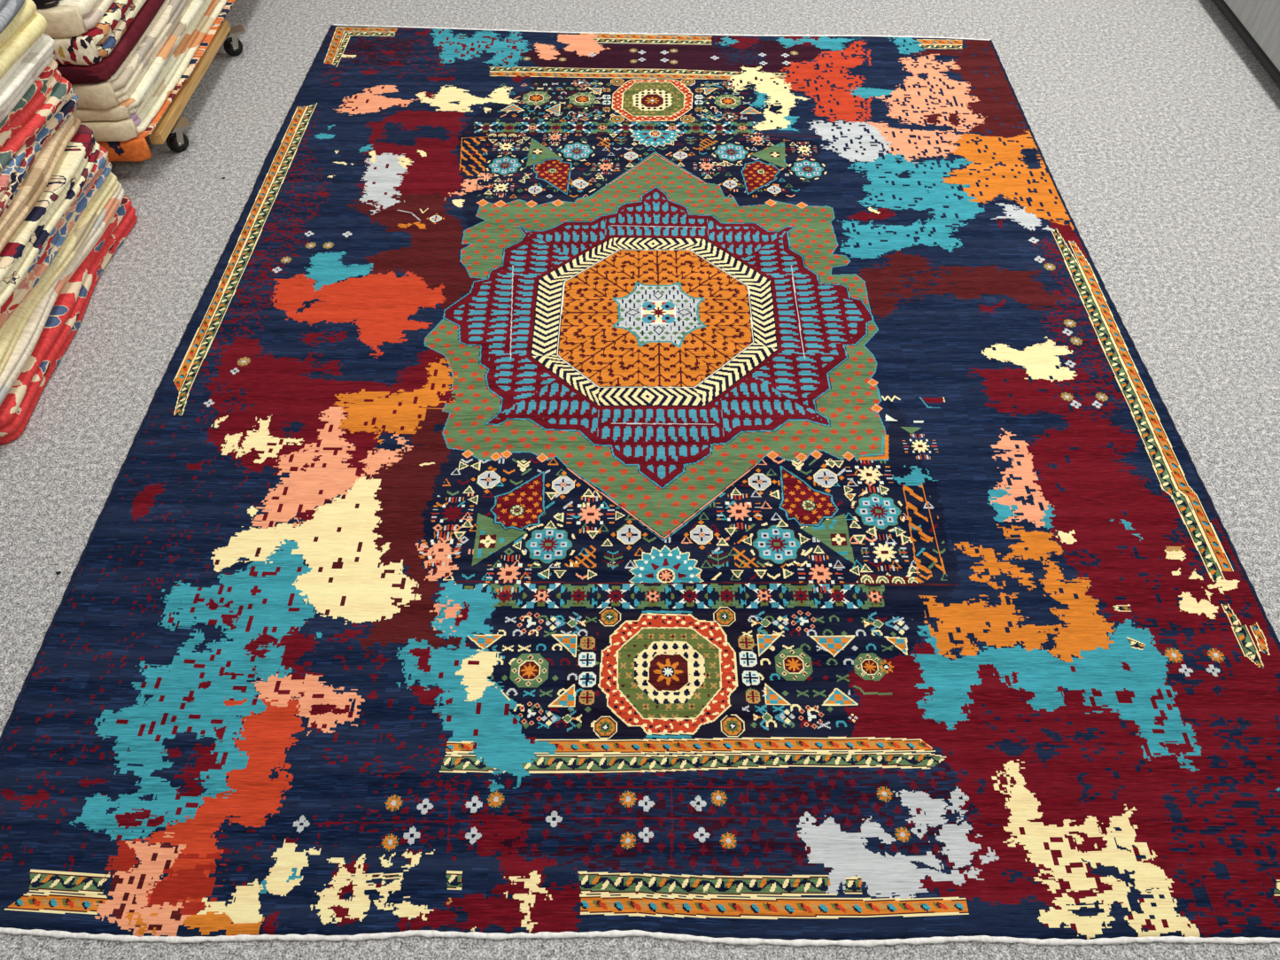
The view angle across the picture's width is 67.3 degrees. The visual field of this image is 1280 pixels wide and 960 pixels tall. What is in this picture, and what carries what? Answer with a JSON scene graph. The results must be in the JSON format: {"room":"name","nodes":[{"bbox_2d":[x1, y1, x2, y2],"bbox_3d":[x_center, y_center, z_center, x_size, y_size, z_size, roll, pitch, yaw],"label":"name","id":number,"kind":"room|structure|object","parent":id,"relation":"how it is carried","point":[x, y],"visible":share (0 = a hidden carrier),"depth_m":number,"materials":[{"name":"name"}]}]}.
{"room":"store","nodes":[
{"label":"store","id":0,"kind":"room"},
{"bbox_2d":[0,0,1279,959],"bbox_3d":[0.000,-0.654,2.959,8.400,0.001,8.000,0,50,0],"label":"floor","id":1,"kind":"structure","parent":0,"point":[1155,124],"depth_m":3.05,"materials":[{"name":"grey carpet"}]},
{"bbox_2d":[0,194,137,444],"bbox_3d":[-1.921,-0.504,2.778,0.634,0.084,1.007,0,50,0],"label":"rug","id":2,"kind":"object","parent":1,"relation":"on","point":[66,314],"visible":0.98,"depth_m":2.69,"materials":[{"name":"red fabric"}]},
{"bbox_2d":[0,183,124,406],"bbox_3d":[-1.926,-0.522,2.699,0.632,0.060,1.045,0,50,0],"label":"rug","id":3,"kind":"object","parent":2,"relation":"on","point":[31,332],"visible":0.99,"depth_m":2.63,"materials":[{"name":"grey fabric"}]},
{"bbox_2d":[0,171,119,374],"bbox_3d":[-1.930,-0.563,2.658,0.632,0.055,1.015,0,50,0],"label":"rug","id":4,"kind":"object","parent":3,"relation":"on","point":[11,330],"visible":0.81,"depth_m":2.69,"materials":[{"name":"fabric"}]},
{"bbox_2d":[0,145,112,328],"bbox_3d":[-1.922,-0.599,2.608,0.632,0.068,1.045,0,50,0],"label":"rug","id":5,"kind":"object","parent":4,"relation":"on","point":[102,167],"visible":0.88,"depth_m":2.68,"materials":[{"name":"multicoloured fabric"}]},
{"bbox_2d":[0,124,100,308],"bbox_3d":[-1.921,-0.648,2.561,0.643,0.067,1.020,0,50,0],"label":"rug","id":6,"kind":"object","parent":5,"relation":"on","point":[73,167],"visible":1,"depth_m":2.62,"materials":[{"name":"beige fabric"}]},
{"bbox_2d":[0,109,81,253],"bbox_3d":[-1.926,-0.679,2.501,0.640,0.065,1.030,0,50,0],"label":"rug","id":7,"kind":"object","parent":6,"relation":"on","point":[42,169],"visible":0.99,"depth_m":2.58,"materials":[{"name":"beige fabric"}]},
{"bbox_2d":[0,87,78,219],"bbox_3d":[-1.920,-0.733,2.463,0.636,0.062,1.025,0,50,0],"label":"rug","id":8,"kind":"object","parent":7,"relation":"on","point":[13,174],"visible":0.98,"depth_m":2.57,"materials":[{"name":"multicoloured fabric"}]},
{"bbox_2d":[0,59,71,173],"bbox_3d":[-1.926,-0.768,2.398,0.632,0.083,1.035,0,50,0],"label":"rug","id":9,"kind":"object","parent":8,"relation":"on","point":[48,91],"visible":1,"depth_m":2.58,"materials":[{"name":"red fabric"}]},
{"bbox_2d":[0,33,54,123],"bbox_3d":[-1.928,-0.831,2.341,0.636,0.085,1.020,0,50,0],"label":"rug","id":10,"kind":"object","parent":9,"relation":"on","point":[14,84],"visible":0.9,"depth_m":2.54,"materials":[{"name":"white fabric"}]},
{"bbox_2d":[0,0,47,79],"bbox_3d":[-1.920,-0.876,2.268,0.636,0.085,1.035,0,50,0],"label":"rug","id":11,"kind":"object","parent":10,"relation":"on","point":[27,26],"visible":0.94,"depth_m":2.50,"materials":[{"name":"yellow fabric"}]},
{"bbox_2d":[0,0,24,33],"bbox_3d":[-1.921,-0.926,2.212,0.643,0.065,1.000,0,50,0],"label":"rug","id":12,"kind":"object","parent":11,"relation":"on","point":[9,9],"visible":1,"depth_m":2.44,"materials":[{"name":"grey fabric"}]},
{"bbox_2d":[147,19,245,152],"bbox_3d":[-1.903,-1.441,3.526,0.726,0.140,0.876,0,50,0],"label":"furniture dolly","id":13,"kind":"object","parent":1,"relation":"on","point":[177,141],"visible":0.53,"depth_m":3.38,"materials":[{"name":"brown wood"}]},
{"bbox_2d":[96,0,235,162],"bbox_3d":[-1.928,-1.672,3.650,0.670,0.076,1.591,0,50,0],"label":"rug","id":14,"kind":"object","parent":13,"relation":"on","point":[136,149],"visible":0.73,"depth_m":3.18,"materials":[{"name":"orange fabric"}]},
{"bbox_2d":[80,0,227,141],"bbox_3d":[-1.948,-1.726,3.603,0.671,0.064,1.609,0,50,0],"label":"rug","id":15,"kind":"object","parent":14,"relation":"on","point":[130,128],"visible":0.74,"depth_m":3.28,"materials":[{"name":"beige fabric"}]},
{"bbox_2d":[76,0,207,121],"bbox_3d":[-1.950,-1.771,3.569,0.677,0.046,1.624,0,50,0],"label":"rug","id":16,"kind":"object","parent":15,"relation":"on","point":[124,110],"visible":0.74,"depth_m":3.18,"materials":[{"name":"beige fabric"}]},
{"bbox_2d":[70,0,192,108],"bbox_3d":[-1.963,-1.795,3.504,0.674,0.084,1.589,0,50,0],"label":"rug","id":17,"kind":"object","parent":16,"relation":"on","point":[107,94],"visible":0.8,"depth_m":3.12,"materials":[{"name":"beige fabric"}]},
{"bbox_2d":[56,0,164,84],"bbox_3d":[-1.962,-1.846,3.455,0.664,0.056,1.614,0,50,0],"label":"rug","id":18,"kind":"object","parent":17,"relation":"on","point":[102,71],"visible":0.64,"depth_m":3.00,"materials":[{"name":"red fabric"}]},
{"bbox_2d":[52,0,146,65],"bbox_3d":[-1.960,-1.900,3.411,0.676,0.082,1.629,0,50,0],"label":"rug","id":19,"kind":"object","parent":18,"relation":"on","point":[89,48],"visible":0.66,"depth_m":2.93,"materials":[{"name":"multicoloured fabric"}]},
{"bbox_2d":[35,0,115,38],"bbox_3d":[-1.971,-1.941,3.338,0.678,0.082,1.579,0,50,0],"label":"rug","id":20,"kind":"object","parent":19,"relation":"on","point":[67,18],"visible":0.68,"depth_m":2.85,"materials":[{"name":"beige fabric"}]},
{"bbox_2d":[31,0,59,7],"bbox_3d":[-2.023,-1.999,3.292,0.674,0.064,1.589,0,50,0],"label":"rug","id":21,"kind":"object","parent":20,"relation":"on","point":[40,3],"visible":0.42,"depth_m":2.81,"materials":[{"name":"fabric"}]},
{"bbox_2d":[0,23,1279,946],"bbox_3d":[0.051,-0.525,2.845,2.749,0.012,3.558,0,50,0],"label":"area rug","id":22,"kind":"object","parent":1,"relation":"on","point":[728,489],"visible":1,"depth_m":2.23,"materials":[{"name":"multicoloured fabric"}]},
{"bbox_2d":[1213,0,1279,85],"bbox_3d":[2.684,-2.042,3.715,0.608,0.620,2.546,2,50,1],"label":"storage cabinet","id":23,"kind":"object","parent":1,"relation":"on","point":[1257,21],"visible":1,"depth_m":3.68,"materials":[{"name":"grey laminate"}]}
]}

